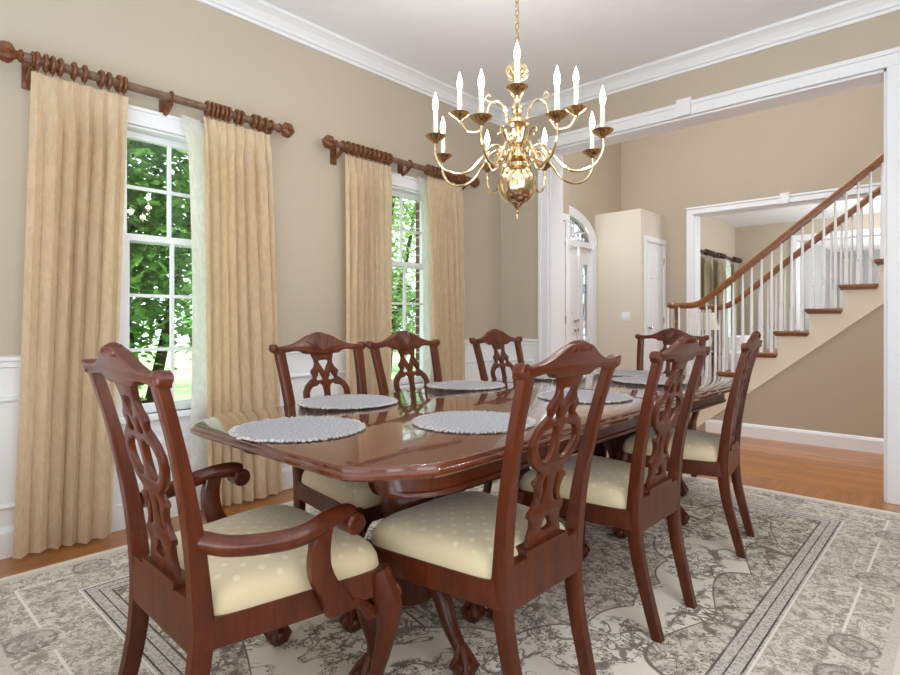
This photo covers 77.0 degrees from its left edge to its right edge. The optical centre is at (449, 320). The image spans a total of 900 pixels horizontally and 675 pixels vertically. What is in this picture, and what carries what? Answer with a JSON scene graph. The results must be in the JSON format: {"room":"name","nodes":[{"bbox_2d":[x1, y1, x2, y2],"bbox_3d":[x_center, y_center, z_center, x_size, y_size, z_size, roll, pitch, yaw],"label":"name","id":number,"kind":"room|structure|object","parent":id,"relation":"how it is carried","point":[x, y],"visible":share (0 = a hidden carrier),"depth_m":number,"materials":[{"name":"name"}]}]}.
{"room":"dining room","nodes":[
{"label":"dining room","id":0,"kind":"room"},
{"bbox_2d":[0,0,568,412],"bbox_3d":[-1.452,-0.435,3.791,0.700,3.250,7.440,0,0,43],"label":"wall","id":1,"kind":"structure","parent":0,"point":[195,50],"depth_m":3.68,"materials":[{"name":"beige paint"}]},
{"bbox_2d":[0,40,294,137],"bbox_3d":[-1.530,-1.172,3.068,0.165,0.160,1.522,0,0,43],"label":"curtain rod","id":2,"kind":"object","parent":1,"relation":"attached to","point":[8,53],"visible":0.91,"depth_m":2.90,"materials":[{"name":"brown wood"}]},
{"bbox_2d":[35,51,40,72],"bbox_3d":[-1.905,-1.194,2.612,0.021,0.099,0.087,0,-1,-44],"label":"curtain ring","id":3,"kind":"object","parent":2,"relation":"hanging from","point":[38,55],"visible":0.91,"depth_m":2.59,"materials":[{"name":"brown wood"}]},
{"bbox_2d":[42,54,49,74],"bbox_3d":[-1.883,-1.194,2.636,0.021,0.099,0.087,0,1,-43],"label":"curtain ring","id":4,"kind":"object","parent":2,"relation":"hanging from","point":[45,68],"visible":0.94,"depth_m":2.61,"materials":[{"name":"brown wood"}]},
{"bbox_2d":[49,56,56,76],"bbox_3d":[-1.864,-1.194,2.656,0.087,0.099,0.021,0,0,44],"label":"curtain ring","id":5,"kind":"object","parent":2,"relation":"hanging from","point":[52,71],"visible":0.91,"depth_m":2.63,"materials":[{"name":"brown wood"}]},
{"bbox_2d":[56,58,64,78],"bbox_3d":[-1.844,-1.194,2.678,0.086,0.099,0.021,0,0,43],"label":"curtain ring","id":6,"kind":"object","parent":2,"relation":"hanging from","point":[60,72],"visible":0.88,"depth_m":2.66,"materials":[{"name":"brown wood"}]},
{"bbox_2d":[13,71,128,558],"bbox_3d":[-1.810,-0.037,2.730,0.091,2.225,0.476,0,0,43],"label":"curtain","id":7,"kind":"object","parent":2,"relation":"hanging from","point":[78,133],"visible":0.98,"depth_m":2.71,"materials":[{"name":"beige fabric"}]},
{"bbox_2d":[70,62,77,81],"bbox_3d":[-1.807,-1.194,2.718,0.086,0.099,0.021,0,0,43],"label":"curtain ring","id":8,"kind":"object","parent":2,"relation":"hanging from","point":[74,75],"visible":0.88,"depth_m":2.70,"materials":[{"name":"brown wood"}]},
{"bbox_2d":[81,65,88,84],"bbox_3d":[-1.776,-1.194,2.752,0.021,0.099,0.086,0,0,-44],"label":"curtain ring","id":9,"kind":"object","parent":2,"relation":"hanging from","point":[84,79],"visible":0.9,"depth_m":2.73,"materials":[{"name":"brown wood"}]},
{"bbox_2d":[96,70,105,89],"bbox_3d":[-1.729,-1.194,2.803,0.087,0.099,0.021,-1,0,40],"label":"curtain ring","id":10,"kind":"object","parent":2,"relation":"hanging from","point":[103,76],"visible":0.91,"depth_m":2.78,"materials":[{"name":"brown wood"}]},
{"bbox_2d":[105,72,112,91],"bbox_3d":[-1.705,-1.194,2.829,0.021,0.099,0.086,0,0,-45],"label":"curtain ring","id":11,"kind":"object","parent":2,"relation":"hanging from","point":[109,74],"visible":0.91,"depth_m":2.81,"materials":[{"name":"brown wood"}]},
{"bbox_2d":[114,75,123,94],"bbox_3d":[-1.675,-1.194,2.862,0.087,0.099,0.021,1,1,38],"label":"curtain ring","id":12,"kind":"object","parent":2,"relation":"hanging from","point":[119,88],"visible":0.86,"depth_m":2.84,"materials":[{"name":"brown wood"}]},
{"bbox_2d":[121,76,128,95],"bbox_3d":[-1.658,-1.194,2.880,0.087,0.099,0.021,1,0,44],"label":"curtain ring","id":13,"kind":"object","parent":2,"relation":"hanging from","point":[126,83],"visible":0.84,"depth_m":2.86,"materials":[{"name":"brown wood"}]},
{"bbox_2d":[203,100,210,116],"bbox_3d":[-1.370,-1.194,3.193,0.021,0.099,0.086,0,0,-43],"label":"curtain ring","id":14,"kind":"object","parent":2,"relation":"hanging from","point":[207,102],"visible":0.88,"depth_m":3.17,"materials":[{"name":"brown wood"}]},
{"bbox_2d":[209,102,215,118],"bbox_3d":[-1.353,-1.194,3.212,0.086,0.099,0.021,0,0,45],"label":"curtain ring","id":15,"kind":"object","parent":2,"relation":"hanging from","point":[212,113],"visible":0.72,"depth_m":3.19,"materials":[{"name":"brown wood"}]},
{"bbox_2d":[213,103,219,119],"bbox_3d":[-1.336,-1.194,3.230,0.021,0.099,0.086,0,0,-44],"label":"curtain ring","id":16,"kind":"object","parent":2,"relation":"hanging from","point":[216,115],"visible":0.68,"depth_m":3.21,"materials":[{"name":"brown wood"}]},
{"bbox_2d":[217,104,224,120],"bbox_3d":[-1.319,-1.194,3.248,0.087,0.099,0.021,-2,-1,40],"label":"curtain ring","id":17,"kind":"object","parent":2,"relation":"hanging from","point":[221,116],"visible":0.77,"depth_m":3.23,"materials":[{"name":"brown wood"}]},
{"bbox_2d":[221,105,228,122],"bbox_3d":[-1.302,-1.194,3.267,0.086,0.099,0.021,0,0,42],"label":"curtain ring","id":18,"kind":"object","parent":2,"relation":"hanging from","point":[225,117],"visible":0.7,"depth_m":3.24,"materials":[{"name":"brown wood"}]},
{"bbox_2d":[225,107,232,123],"bbox_3d":[-1.286,-1.194,3.285,0.087,0.099,0.021,1,1,44],"label":"curtain ring","id":19,"kind":"object","parent":2,"relation":"hanging from","point":[229,118],"visible":0.72,"depth_m":3.26,"materials":[{"name":"brown wood"}]},
{"bbox_2d":[181,114,281,507],"bbox_3d":[-1.255,-0.037,3.328,0.092,2.225,0.615,0,0,44],"label":"curtain","id":20,"kind":"object","parent":2,"relation":"hanging from","point":[234,293],"visible":0.8,"depth_m":3.32,"materials":[{"name":"beige fabric"}]},
{"bbox_2d":[233,109,240,125],"bbox_3d":[-1.252,-1.194,3.322,0.021,0.099,0.087,0,0,-43],"label":"curtain ring","id":21,"kind":"object","parent":2,"relation":"hanging from","point":[237,120],"visible":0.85,"depth_m":3.30,"materials":[{"name":"brown wood"}]},
{"bbox_2d":[238,110,244,126],"bbox_3d":[-1.233,-1.194,3.343,0.021,0.099,0.086,0,0,-45],"label":"curtain ring","id":22,"kind":"object","parent":2,"relation":"hanging from","point":[242,121],"visible":0.74,"depth_m":3.32,"materials":[{"name":"brown wood"}]},
{"bbox_2d":[249,114,257,129],"bbox_3d":[-1.181,-1.194,3.399,0.087,0.099,0.021,2,1,43],"label":"curtain ring","id":23,"kind":"object","parent":2,"relation":"hanging from","point":[254,125],"visible":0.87,"depth_m":3.38,"materials":[{"name":"brown wood"}]},
{"bbox_2d":[255,115,262,130],"bbox_3d":[-1.160,-1.194,3.421,0.087,0.099,0.021,-2,-1,42],"label":"curtain ring","id":24,"kind":"object","parent":2,"relation":"hanging from","point":[259,126],"visible":0.62,"depth_m":3.40,"materials":[{"name":"brown wood"}]},
{"bbox_2d":[261,117,268,132],"bbox_3d":[-1.130,-1.194,3.454,0.087,0.099,0.021,0,0,44],"label":"curtain ring","id":25,"kind":"object","parent":2,"relation":"hanging from","point":[266,119],"visible":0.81,"depth_m":3.43,"materials":[{"name":"brown wood"}]},
{"bbox_2d":[111,428,207,531],"bbox_3d":[-0.928,0.840,3.826,0.024,0.500,2.494,0,0,43],"label":"trim","id":26,"kind":"structure","parent":1,"relation":"attached to","point":[118,519],"depth_m":3.02,"materials":[{"name":"white paint"}]},
{"bbox_2d":[116,104,204,435],"bbox_3d":[-1.575,-0.265,3.207,0.190,1.749,0.746,0,0,43],"label":"window","id":27,"kind":"structure","parent":1,"relation":"in","point":[141,117],"depth_m":3.11,"materials":[{"name":"white paint"}]},
{"bbox_2d":[0,339,500,559],"bbox_3d":[-1.532,0.625,3.158,0.040,0.930,6.000,0,0,43],"label":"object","id":28,"kind":"structure","parent":1,"relation":"attached to","point":[300,364],"depth_m":2.64,"materials":[{"name":"white paint"}]},
{"bbox_2d":[196,0,502,125],"bbox_3d":[-1.510,-1.904,3.138,0.100,0.112,6.000,0,0,43],"label":"trim","id":29,"kind":"structure","parent":1,"relation":"attached to","point":[260,13],"depth_m":3.96,"materials":[{"name":"white paint"}]},
{"bbox_2d":[322,135,479,189],"bbox_3d":[-0.321,-1.172,4.382,0.165,0.160,1.632,0,0,43],"label":"curtain rod","id":30,"kind":"object","parent":1,"relation":"attached to","point":[328,141],"visible":0.83,"depth_m":4.17,"materials":[{"name":"brown wood"}]},
{"bbox_2d":[344,141,351,153],"bbox_3d":[-0.707,-1.194,3.914,0.086,0.099,0.021,0,0,41],"label":"curtain ring","id":31,"kind":"object","parent":30,"relation":"hanging from","point":[347,142],"visible":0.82,"depth_m":3.90,"materials":[{"name":"brown wood"}]},
{"bbox_2d":[349,143,356,156],"bbox_3d":[-0.678,-1.194,3.945,0.087,0.099,0.021,-2,-2,42],"label":"curtain ring","id":32,"kind":"object","parent":30,"relation":"hanging from","point":[354,144],"visible":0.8,"depth_m":3.92,"materials":[{"name":"brown wood"}]},
{"bbox_2d":[354,144,361,155],"bbox_3d":[-0.650,-1.194,3.976,0.087,0.099,0.021,0,0,39],"label":"curtain ring","id":33,"kind":"object","parent":30,"relation":"hanging from","point":[358,145],"visible":0.69,"depth_m":3.96,"materials":[{"name":"brown wood"}]},
{"bbox_2d":[359,145,365,158],"bbox_3d":[-0.622,-1.194,4.007,0.087,0.099,0.021,2,2,45],"label":"curtain ring","id":34,"kind":"object","parent":30,"relation":"hanging from","point":[363,146],"visible":0.73,"depth_m":3.98,"materials":[{"name":"brown wood"}]},
{"bbox_2d":[364,147,370,160],"bbox_3d":[-0.593,-1.194,4.038,0.021,0.099,0.086,0,0,-44],"label":"curtain ring","id":35,"kind":"object","parent":30,"relation":"hanging from","point":[368,148],"visible":0.78,"depth_m":4.01,"materials":[{"name":"brown wood"}]},
{"bbox_2d":[345,155,391,394],"bbox_3d":[-0.579,-0.037,4.069,0.089,2.225,0.431,0,0,43],"label":"curtain","id":36,"kind":"object","parent":30,"relation":"hanging from","point":[368,184],"visible":0.7,"depth_m":4.07,"materials":[{"name":"beige fabric"}]},
{"bbox_2d":[368,148,375,161],"bbox_3d":[-0.565,-1.194,4.069,0.087,0.099,0.021,-1,0,40],"label":"curtain ring","id":37,"kind":"object","parent":30,"relation":"hanging from","point":[372,149],"visible":0.72,"depth_m":4.05,"materials":[{"name":"brown wood"}]},
{"bbox_2d":[373,149,379,162],"bbox_3d":[-0.536,-1.194,4.100,0.086,0.099,0.021,0,0,43],"label":"curtain ring","id":38,"kind":"object","parent":30,"relation":"hanging from","point":[376,150],"visible":0.74,"depth_m":4.08,"materials":[{"name":"brown wood"}]},
{"bbox_2d":[378,151,384,162],"bbox_3d":[-0.508,-1.194,4.131,0.086,0.099,0.021,0,0,41],"label":"curtain ring","id":39,"kind":"object","parent":30,"relation":"hanging from","point":[382,152],"visible":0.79,"depth_m":4.11,"materials":[{"name":"brown wood"}]},
{"bbox_2d":[380,152,388,163],"bbox_3d":[-0.479,-1.194,4.162,0.087,0.099,0.021,0,0,42],"label":"curtain ring","id":40,"kind":"object","parent":30,"relation":"hanging from","point":[386,153],"visible":0.72,"depth_m":4.14,"materials":[{"name":"brown wood"}]},
{"bbox_2d":[386,153,392,165],"bbox_3d":[-0.451,-1.194,4.193,0.086,0.099,0.021,0,0,44],"label":"curtain ring","id":41,"kind":"object","parent":30,"relation":"hanging from","point":[390,154],"visible":0.75,"depth_m":4.17,"materials":[{"name":"brown wood"}]},
{"bbox_2d":[424,164,431,176],"bbox_3d":[-0.176,-1.194,4.492,0.087,0.099,0.021,2,1,42],"label":"curtain ring","id":42,"kind":"object","parent":30,"relation":"hanging from","point":[427,165],"visible":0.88,"depth_m":4.47,"materials":[{"name":"brown wood"}]},
{"bbox_2d":[429,166,435,177],"bbox_3d":[-0.144,-1.194,4.527,0.087,0.099,0.021,1,0,43],"label":"curtain ring","id":43,"kind":"object","parent":30,"relation":"hanging from","point":[433,167],"visible":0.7,"depth_m":4.51,"materials":[{"name":"brown wood"}]},
{"label":"curtain ring","id":44,"kind":"object","parent":30,"relation":"hanging from","visible":0},
{"bbox_2d":[418,176,464,387],"bbox_3d":[-0.048,-0.037,4.647,0.092,2.225,0.561,0,0,43],"label":"curtain","id":45,"kind":"object","parent":44,"relation":"hanging from","point":[442,203],"visible":0.69,"depth_m":4.65,"materials":[{"name":"beige fabric"}]},
{"bbox_2d":[391,172,431,392],"bbox_3d":[-0.365,-0.265,4.523,0.190,1.749,0.746,0,0,43],"label":"window","id":46,"kind":"structure","parent":1,"relation":"in","point":[405,182],"depth_m":4.54,"materials":[{"name":"white paint"}]},
{"bbox_2d":[563,213,569,345],"bbox_3d":[0.917,-0.043,5.798,0.071,2.265,1.239,0,0,43],"label":"door","id":47,"kind":"structure","parent":1,"relation":"in","point":[566,218],"depth_m":6.21,"materials":[{"name":"white paint"}]},
{"bbox_2d":[416,201,419,375],"bbox_3d":[-1.739,-1.210,3.213,0.060,5.800,6.600,0,0,43],"label":"wall","id":48,"kind":"structure","parent":0,"point":[417,202],"depth_m":4.82,"materials":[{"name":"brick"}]},
{"bbox_2d":[0,430,899,577],"bbox_3d":[5.819,1.150,7.267,6.700,0.120,22.000,0,0,43],"label":"floor","id":49,"kind":"structure","parent":0,"point":[860,472],"depth_m":3.84,"materials":[{"name":"brown wood"}]},
{"bbox_2d":[0,454,899,674],"bbox_3d":[0.319,1.084,2.659,2.860,0.012,3.750,0,0,43],"label":"rug","id":50,"kind":"object","parent":49,"relation":"on","point":[816,589],"visible":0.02,"depth_m":2.04,"materials":[{"name":"grey carpet"}]},
{"bbox_2d":[82,342,402,674],"bbox_3d":[-0.558,0.563,1.499,0.669,1.030,0.626,0,0,44],"label":"armchair","id":51,"kind":"object","parent":50,"relation":"on","point":[223,581],"visible":1,"depth_m":1.34,"materials":[{"name":"brown wood"}]},
{"bbox_2d":[149,504,378,615],"bbox_3d":[-0.522,0.617,1.537,0.536,0.097,0.464,0,0,44],"label":"seat cushion","id":52,"kind":"object","parent":51,"relation":"on","point":[259,585],"depth_m":1.37,"materials":[{"name":"beige fabric"}]},
{"bbox_2d":[269,332,456,633],"bbox_3d":[-0.369,0.563,2.327,0.626,1.030,0.582,0,0,43],"label":"dining chair","id":53,"kind":"object","parent":50,"relation":"on","point":[320,492],"visible":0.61,"depth_m":2.32,"materials":[{"name":"brown wood"}]},
{"bbox_2d":[301,470,380,508],"bbox_3d":[-0.331,0.617,2.292,0.464,0.097,0.479,0,0,43],"label":"seat cushion","id":54,"kind":"object","parent":53,"relation":"on","point":[331,492],"depth_m":2.06,"materials":[{"name":"beige fabric"}]},
{"bbox_2d":[366,330,529,491],"bbox_3d":[-0.025,0.563,2.710,0.626,1.030,0.582,0,0,43],"label":"dining chair","id":55,"kind":"object","parent":50,"relation":"on","point":[404,342],"visible":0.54,"depth_m":2.86,"materials":[{"name":"brown wood"}]},
{"bbox_2d":[190,370,732,674],"bbox_3d":[0.397,0.703,2.559,1.091,0.747,2.771,0,0,43],"label":"dining table","id":56,"kind":"object","parent":50,"relation":"on","point":[405,464],"visible":0.38,"depth_m":1.71,"materials":[{"name":"brown wood"}]},
{"bbox_2d":[228,416,365,442],"bbox_3d":[-0.457,0.324,1.715,0.402,0.013,0.403,0,0,43],"label":"placemat","id":57,"kind":"object","parent":56,"relation":"on","point":[303,429],"visible":1,"depth_m":1.68,"materials":[{"name":"white fabric"}]},
{"bbox_2d":[297,394,397,409],"bbox_3d":[-0.410,0.324,2.284,0.402,0.013,0.403,0,0,-20],"label":"placemat","id":58,"kind":"object","parent":56,"relation":"on","point":[346,401],"visible":1,"depth_m":2.26,"materials":[{"name":"white fabric"}]},
{"bbox_2d":[426,380,505,389],"bbox_3d":[0.079,0.324,2.872,0.402,0.013,0.403,0,0,34],"label":"placemat","id":59,"kind":"object","parent":56,"relation":"on","point":[445,385],"visible":1,"depth_m":2.82,"materials":[{"name":"white fabric"}]},
{"bbox_2d":[411,410,535,434],"bbox_3d":[0.077,0.324,1.835,0.403,0.013,0.402,0,0,7],"label":"placemat","id":60,"kind":"object","parent":56,"relation":"on","point":[466,422],"visible":0.88,"depth_m":1.79,"materials":[{"name":"white fabric"}]},
{"bbox_2d":[535,374,585,379],"bbox_3d":[0.604,0.324,3.368,0.403,0.013,0.402,0,0,-3],"label":"placemat","id":61,"kind":"object","parent":56,"relation":"on","point":[544,376],"visible":0.2,"depth_m":3.22,"materials":[{"name":"white fabric"}]},
{"bbox_2d":[538,390,632,403],"bbox_3d":[0.579,0.324,2.439,0.402,0.013,0.403,0,0,-30],"label":"placemat","id":62,"kind":"object","parent":56,"relation":"on","point":[585,396],"visible":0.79,"depth_m":2.41,"materials":[{"name":"white fabric"}]},
{"bbox_2d":[593,369,648,376],"bbox_3d":[1.100,0.324,3.538,0.402,0.013,0.403,0,0,-39],"label":"placemat","id":63,"kind":"object","parent":56,"relation":"on","point":[621,372],"visible":0.54,"depth_m":3.53,"materials":[{"name":"white fabric"}]},
{"bbox_2d":[612,376,687,384],"bbox_3d":[1.090,0.324,3.098,0.402,0.013,0.403,0,0,24],"label":"placemat","id":64,"kind":"object","parent":56,"relation":"on","point":[634,379],"visible":0.55,"depth_m":3.06,"materials":[{"name":"white fabric"}]},
{"bbox_2d":[349,340,620,674],"bbox_3d":[0.114,0.563,1.665,0.626,1.030,0.582,0,0,43],"label":"dining chair","id":65,"kind":"object","parent":50,"relation":"on","point":[499,553],"visible":0.96,"depth_m":1.52,"materials":[{"name":"brown wood"}]},
{"bbox_2d":[371,491,564,578],"bbox_3d":[0.076,0.617,1.700,0.464,0.097,0.479,0,0,43],"label":"seat cushion","id":66,"kind":"object","parent":65,"relation":"on","point":[451,536],"depth_m":1.57,"materials":[{"name":"beige fabric"}]},
{"bbox_2d":[469,329,606,521],"bbox_3d":[0.494,0.563,3.266,0.626,1.030,0.582,0,0,43],"label":"dining chair","id":67,"kind":"object","parent":50,"relation":"on","point":[497,338],"visible":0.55,"depth_m":3.39,"materials":[{"name":"brown wood"}]},
{"bbox_2d":[517,335,710,643],"bbox_3d":[0.619,0.563,2.199,0.626,1.030,0.582,0,0,43],"label":"dining chair","id":68,"kind":"object","parent":50,"relation":"on","point":[633,497],"visible":0.78,"depth_m":2.02,"materials":[{"name":"brown wood"}]},
{"bbox_2d":[519,455,657,508],"bbox_3d":[0.581,0.617,2.235,0.464,0.097,0.479,0,0,43],"label":"seat cushion","id":69,"kind":"object","parent":68,"relation":"on","point":[609,486],"depth_m":2.07,"materials":[{"name":"beige fabric"}]},
{"bbox_2d":[635,328,709,496],"bbox_3d":[1.399,0.563,3.863,0.669,1.030,0.626,0,0,43],"label":"armchair","id":70,"kind":"object","parent":50,"relation":"on","point":[669,336],"visible":0.31,"depth_m":4.04,"materials":[{"name":"brown wood"}]},
{"bbox_2d":[612,331,761,558],"bbox_3d":[1.211,0.563,2.858,0.626,1.030,0.582,0,0,35],"label":"dining chair","id":71,"kind":"object","parent":50,"relation":"on","point":[705,453],"visible":0.75,"depth_m":2.67,"materials":[{"name":"brown wood"}]},
{"bbox_2d":[622,427,719,461],"bbox_3d":[1.168,0.617,2.888,0.464,0.097,0.479,0,0,35],"label":"seat cushion","id":72,"kind":"object","parent":71,"relation":"on","point":[700,446],"depth_m":2.71,"materials":[{"name":"beige fabric"}]},
{"bbox_2d":[728,335,749,368],"bbox_3d":[4.870,0.660,8.819,0.840,0.860,1.000,0,0,43],"label":"sofa","id":73,"kind":"object","parent":49,"relation":"on","point":[738,337],"visible":0.06,"depth_m":8.72,"materials":[{"name":"white fabric"}]},
{"bbox_2d":[664,152,883,429],"bbox_3d":[3.929,-0.842,4.957,3.742,3.864,1.360,0,0,43],"label":"staircase","id":74,"kind":"structure","parent":49,"relation":"on","point":[857,300],"depth_m":5.12,"materials":[{"name":"beige paint"}]},
{"bbox_3d":[3.935,0.782,8.660,0.500,0.615,0.500,0,0,43],"label":"side table","id":75,"kind":"object","parent":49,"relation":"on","visible":0},
{"bbox_2d":[701,313,718,351],"bbox_3d":[3.935,0.174,8.660,0.340,0.600,0.340,0,0,43],"label":"table lamp","id":76,"kind":"object","parent":75,"relation":"on","point":[712,314],"visible":0.16,"depth_m":8.55,"materials":[{"name":"white fabric"}]},
{"bbox_2d":[263,0,845,108],"bbox_3d":[0.184,-2.035,1.581,5.300,0.150,6.400,0,0,43],"label":"ceiling","id":77,"kind":"structure","parent":0,"point":[440,40],"depth_m":3.82,"materials":[{"name":"paint"}]},
{"bbox_2d":[425,0,613,219],"bbox_3d":[0.305,-1.210,2.570,0.802,1.500,0.802,0,0,-39],"label":"chandelier","id":78,"kind":"object","parent":77,"relation":"hanging from","point":[517,185],"visible":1,"depth_m":2.52,"materials":[{"name":"gold metal"}]},
{"bbox_2d":[563,143,620,241],"bbox_3d":[1.404,-1.510,7.503,0.120,5.200,3.970,0,0,43],"label":"wall","id":79,"kind":"structure","parent":0,"point":[601,193],"depth_m":8.20,"materials":[{"name":"beige paint"}]},
{"bbox_2d":[569,205,596,369],"bbox_3d":[1.453,-0.230,7.478,0.105,2.640,1.840,0,0,43],"label":"door","id":80,"kind":"structure","parent":79,"relation":"in","point":[581,253],"depth_m":7.92,"materials":[{"name":"white paint"}]},
{"bbox_2d":[595,208,734,375],"bbox_3d":[3.811,-0.385,9.515,0.700,2.950,4.330,0,0,43],"label":"wall","id":81,"kind":"structure","parent":0,"point":[619,235],"depth_m":7.94,"materials":[{"name":"beige paint"}]},
{"bbox_2d":[621,312,629,320],"bbox_3d":[2.431,-0.062,7.833,0.125,0.125,0.013,0,0,43],"label":"light switch","id":82,"kind":"object","parent":81,"relation":"attached to","point":[625,316],"visible":1,"depth_m":7.83,"materials":[{"name":"white paint"}]},
{"bbox_2d":[644,235,665,372],"bbox_3d":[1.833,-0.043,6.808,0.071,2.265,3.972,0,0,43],"label":"door","id":83,"kind":"structure","parent":81,"relation":"in","point":[654,248],"depth_m":7.97,"materials":[{"name":"white paint"}]},
{"bbox_2d":[700,253,701,335],"bbox_3d":[3.754,-0.345,9.064,0.225,1.530,0.910,0,0,43],"label":"window","id":84,"kind":"structure","parent":81,"relation":"in","point":[700,253],"depth_m":9.32,"materials":[{"name":"white paint"}]},
{"bbox_2d":[700,249,715,255],"bbox_3d":[3.879,-1.130,8.962,0.148,0.096,1.660,0,0,43],"label":"curtain rod","id":85,"kind":"object","parent":81,"relation":"attached to","point":[706,252],"visible":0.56,"depth_m":9.27,"materials":[{"name":"brown wood"}]},
{"bbox_2d":[704,255,713,376],"bbox_3d":[4.257,0.000,9.329,0.121,2.140,0.323,0,0,43],"label":"curtain","id":86,"kind":"object","parent":85,"relation":"hanging from","point":[708,274],"visible":0.4,"depth_m":9.27,"materials":[{"name":"green fabric"}]},
{"bbox_2d":[717,258,732,344],"bbox_3d":[4.904,-0.345,10.316,0.225,1.530,0.810,0,0,43],"label":"window","id":87,"kind":"structure","parent":81,"relation":"in","point":[729,264],"depth_m":10.48,"materials":[{"name":"white paint"}]},
{"bbox_2d":[713,252,741,262],"bbox_3d":[4.979,-1.130,10.159,0.148,0.096,1.370,0,0,43],"label":"curtain rod","id":88,"kind":"object","parent":81,"relation":"attached to","point":[719,255],"visible":0.99,"depth_m":10.02,"materials":[{"name":"brown wood"}]},
{"bbox_2d":[717,259,726,370],"bbox_3d":[4.761,0.000,9.883,0.114,2.140,0.422,0,0,43],"label":"curtain","id":89,"kind":"object","parent":88,"relation":"hanging from","point":[722,276],"visible":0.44,"depth_m":9.79,"materials":[{"name":"green fabric"}]},
{"bbox_2d":[734,263,739,334],"bbox_3d":[5.308,0.000,10.475,0.106,2.140,0.270,0,0,43],"label":"curtain","id":90,"kind":"object","parent":88,"relation":"hanging from","point":[736,265],"visible":0.39,"depth_m":10.39,"materials":[{"name":"green fabric"}]},
{"bbox_2d":[501,10,899,355],"bbox_3d":[2.392,-1.510,3.761,5.000,5.200,0.200,0,0,43],"label":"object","id":91,"kind":"structure","parent":0,"point":[519,238],"depth_m":4.40,"materials":[{"name":"beige paint"}]},
{"bbox_2d":[501,338,537,378],"bbox_3d":[0.633,0.625,5.216,0.440,0.930,0.040,0,0,43],"label":"trim","id":92,"kind":"structure","parent":91,"relation":"attached to","point":[529,346],"depth_m":5.17,"materials":[{"name":"white paint"}]},
{"bbox_2d":[501,0,899,125],"bbox_3d":[2.217,-1.904,3.719,4.800,0.112,0.100,0,0,43],"label":"trim","id":93,"kind":"structure","parent":91,"relation":"attached to","point":[848,12],"depth_m":3.96,"materials":[{"name":"white paint"}]},
{"bbox_2d":[538,46,899,504],"bbox_3d":[1.805,-0.275,4.264,2.575,2.730,0.255,0,0,43],"label":"trim","id":94,"kind":"structure","parent":91,"relation":"attached to","point":[684,109],"depth_m":3.86,"materials":[{"name":"white paint"}]},
{"bbox_2d":[621,83,883,374],"bbox_3d":[5.190,-1.510,6.582,6.700,5.200,0.200,0,0,43],"label":"wall","id":95,"kind":"structure","parent":0,"point":[821,143],"depth_m":7.56,"materials":[{"name":"beige paint"}]},
{"bbox_2d":[686,182,880,374],"bbox_3d":[4.380,-0.273,7.290,2.550,2.725,0.255,0,0,43],"label":"trim","id":96,"kind":"structure","parent":95,"relation":"attached to","point":[813,197],"depth_m":7.87,"materials":[{"name":"white paint"}]},
{"bbox_2d":[697,303,883,438],"bbox_3d":[4.026,-0.302,4.868,3.420,2.784,0.968,0,0,43],"label":"wall","id":97,"kind":"structure","parent":0,"point":[838,386],"depth_m":4.87,"materials":[{"name":"beige paint"}]},
{"bbox_2d":[705,419,883,453],"bbox_3d":[3.736,1.028,4.464,3.300,0.125,0.018,0,0,43],"label":"baseboard","id":98,"kind":"structure","parent":97,"relation":"attached to","point":[808,437],"depth_m":4.99,"materials":[{"name":"white paint"}]},
{"bbox_2d":[708,196,879,227],"bbox_3d":[6.555,-1.840,7.697,6.200,0.140,3.290,0,0,43],"label":"ceiling","id":99,"kind":"structure","parent":0,"point":[794,213],"depth_m":9.41,"materials":[{"name":"paint"}]},
{"bbox_2d":[735,213,879,348],"bbox_3d":[7.601,-0.385,8.835,6.200,2.950,0.200,0,0,43],"label":"wall","id":100,"kind":"structure","parent":0,"point":[750,241],"depth_m":10.37,"materials":[{"name":"beige paint"}]},
{"bbox_2d":[793,228,880,329],"bbox_3d":[6.790,-0.215,9.563,1.760,2.610,0.225,0,0,43],"label":"trim","id":101,"kind":"structure","parent":100,"relation":"attached to","point":[796,238],"depth_m":10.02,"materials":[{"name":"white paint"}]},
{"bbox_2d":[800,242,879,329],"bbox_3d":[9.408,-0.360,10.800,6.200,2.900,5.140,0,0,43],"label":"wall","id":102,"kind":"structure","parent":0,"point":[817,248],"depth_m":12.74,"materials":[{"name":"grey paint"}]},
{"bbox_2d":[816,236,879,251],"bbox_3d":[9.408,-1.775,10.800,6.200,0.170,5.140,0,0,43],"label":"ceiling","id":103,"kind":"structure","parent":0,"point":[876,238],"depth_m":12.34,"materials":[{"name":"paint"}]},
{"label":"outside","id":104,"kind":"structure","parent":0,"visible":0},
{"bbox_2d":[135,339,584,399],"bbox_3d":[-10.964,1.650,22.700,39.700,0.120,70.000,0,0,43],"label":"lawn","id":105,"kind":"structure","parent":104,"point":[182,376],"depth_m":19.35,"materials":[{"name":"green plant"}]},
{"bbox_2d":[127,139,191,402],"bbox_3d":[-3.205,-0.758,5.477,3.688,4.827,3.621,0,0,-12],"label":"tree","id":106,"kind":"object","parent":105,"relation":"on","point":[138,207],"visible":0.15,"depth_m":5.10,"materials":[{"name":"green plant"}]},
{"bbox_2d":[139,169,191,360],"bbox_3d":[-5.856,-0.915,13.487,5.269,5.153,4.758,0,0,43],"label":"tree","id":107,"kind":"object","parent":105,"relation":"on","point":[188,324],"visible":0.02,"depth_m":13.28,"materials":[{"name":"green plant"}]},
{"bbox_2d":[391,196,415,374],"bbox_3d":[-1.070,-1.208,9.006,3.739,5.716,3.823,0,0,37],"label":"tree","id":108,"kind":"object","parent":105,"relation":"on","point":[397,290],"visible":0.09,"depth_m":8.86,"materials":[{"name":"green plant"}]},
{"bbox_2d":[392,212,415,350],"bbox_3d":[-2.557,-1.056,18.291,4.986,5.438,4.997,0,0,8],"label":"tree","id":109,"kind":"object","parent":105,"relation":"on","point":[412,250],"visible":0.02,"depth_m":17.74,"materials":[{"name":"green plant"}]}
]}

